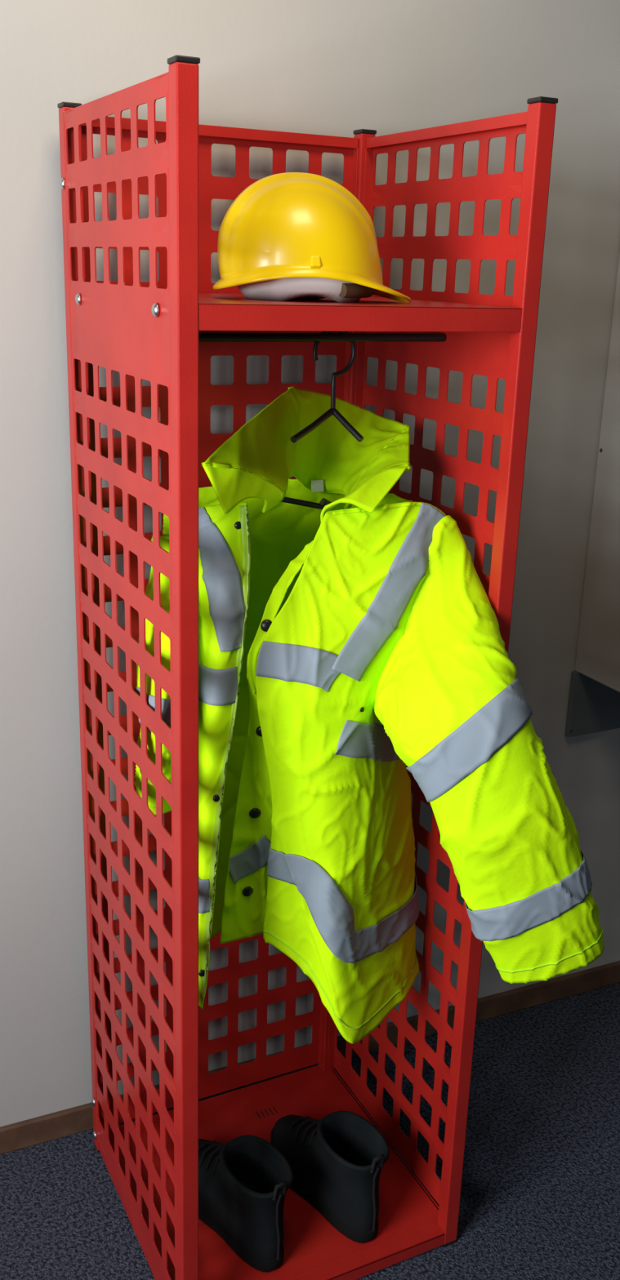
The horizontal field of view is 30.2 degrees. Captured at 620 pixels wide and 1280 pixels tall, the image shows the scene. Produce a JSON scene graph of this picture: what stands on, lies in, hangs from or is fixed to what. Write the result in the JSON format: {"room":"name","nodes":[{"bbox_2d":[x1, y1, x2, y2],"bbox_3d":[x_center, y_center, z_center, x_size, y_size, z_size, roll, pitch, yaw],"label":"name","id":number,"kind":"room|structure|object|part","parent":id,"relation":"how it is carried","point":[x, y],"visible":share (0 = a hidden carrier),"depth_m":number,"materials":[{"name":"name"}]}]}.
{"room":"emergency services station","nodes":[
{"label":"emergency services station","id":0,"kind":"room"},
{"bbox_2d":[0,0,619,1126],"bbox_3d":[-0.143,-0.340,1.985,5.806,2.600,0.100,-6,20,-24],"label":"wall","id":1,"kind":"structure","parent":0,"point":[333,68],"depth_m":1.95,"materials":[{"name":"paint"}]},
{"bbox_2d":[0,960,619,1154],"bbox_3d":[-0.156,0.886,2.330,5.803,0.055,0.012,-6,20,-24],"label":"baseboard","id":2,"kind":"structure","parent":1,"relation":"attached to","point":[56,1125],"depth_m":2.50,"materials":[{"name":"brown wood"}]},
{"bbox_2d":[564,252,619,737],"bbox_3d":[1.004,-0.415,2.304,0.855,1.285,0.280,-7,20,-25],"label":"upper cabinet","id":3,"kind":"object","parent":1,"relation":"attached to","point":[593,697],"visible":1,"depth_m":2.28,"materials":[{"name":"grey"}]},
{"bbox_2d":[0,982,619,1279],"bbox_3d":[0.695,1.468,0.710,5.800,0.001,4.200,-7,20,-25],"label":"floor","id":4,"kind":"structure","parent":0,"point":[540,1197],"depth_m":2.12,"materials":[{"name":"carpet"}]},
{"bbox_2d":[57,54,557,1279],"bbox_3d":[-0.053,0.142,1.802,0.507,1.802,0.486,-7,20,-25],"label":"locker","id":5,"kind":"object","parent":4,"relation":"on","point":[166,332],"visible":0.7,"depth_m":1.71,"materials":[{"name":"red metal"}]},
{"bbox_3d":[-0.274,0.159,1.693,0.002,1.753,0.435,-7,20,-25],"label":"panel","id":6,"kind":"part","parent":5,"relation":"part of","materials":[{"name":"red metal"}]},
{"bbox_3d":[-0.156,0.063,2.002,0.449,1.753,0.002,-7,20,-25],"label":"panel","id":7,"kind":"part","parent":5,"relation":"part of","materials":[{"name":"red metal"}]},
{"bbox_2d":[198,1134,293,1272],"bbox_3d":[-0.136,0.906,1.962,0.111,0.184,0.309,-11,22,-34],"label":"boot","id":8,"kind":"object","parent":5,"relation":"on","point":[244,1181],"visible":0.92,"depth_m":1.90,"materials":[{"name":"black rubber"}]},
{"bbox_2d":[98,1065,444,1279],"bbox_3d":[-0.077,0.982,2.074,0.494,0.024,0.478,-7,20,-25],"label":"shelf","id":9,"kind":"object","parent":5,"relation":"on","point":[409,1224],"depth_m":2.02,"materials":[{"name":"red metal"}]},
{"bbox_2d":[213,172,410,302],"bbox_3d":[0.004,-0.530,1.518,0.264,0.158,0.204,-7,20,-25],"label":"hard hat","id":10,"kind":"object","parent":5,"relation":"on","point":[286,236],"visible":1,"depth_m":1.45,"materials":[{"name":"yellow plastic"}]},
{"bbox_2d":[280,331,363,509],"bbox_3d":[0.008,-0.305,1.635,0.136,0.268,0.072,-7,20,-25],"label":"hanger","id":11,"kind":"object","parent":5,"relation":"hanging from","point":[332,411],"visible":0.79,"depth_m":1.64,"materials":[{"name":"black plastic"}]},
{"bbox_3d":[0.004,-0.304,1.624,0.011,0.041,0.100,14,21,32],"label":"arm","id":12,"kind":"part","parent":11,"relation":"part of","materials":[{"name":"black plastic"}]},
{"bbox_3d":[0.053,-0.308,1.647,0.057,0.044,0.009,15,22,35],"label":"arm","id":13,"kind":"part","parent":11,"relation":"part of","materials":[{"name":"black plastic"}]},
{"bbox_2d":[133,386,604,1044],"bbox_3d":[0.087,0.134,1.720,0.723,0.983,0.397,2,18,2],"label":"jacket","id":14,"kind":"object","parent":11,"relation":"hanging from","point":[351,642],"visible":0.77,"depth_m":1.61,"materials":[{"name":"fabric"}]},
{"bbox_3d":[-0.021,-0.420,1.595,0.488,0.012,0.012,-7,20,-25],"label":"hanging rail","id":15,"kind":"part","parent":5,"relation":"part of","materials":[{"name":"black plastic"}]},
{"bbox_2d":[270,1111,389,1243],"bbox_3d":[0.026,0.891,2.026,0.111,0.184,0.309,-10,21,-32],"label":"boot","id":16,"kind":"object","parent":5,"relation":"on","point":[336,1160],"visible":0.98,"depth_m":1.97,"materials":[{"name":"black rubber"}]},
{"bbox_2d":[198,292,521,333],"bbox_3d":[-0.031,-0.459,1.605,0.492,0.034,0.476,-7,20,-25],"label":"shelf","id":17,"kind":"object","parent":5,"relation":"attached to","point":[426,312],"depth_m":1.42,"materials":[{"name":"red metal"}]},
{"bbox_3d":[0.170,0.104,1.906,0.002,1.753,0.435,-7,20,-25],"label":"panel","id":18,"kind":"part","parent":5,"relation":"part of","materials":[{"name":"red metal"}]}
]}

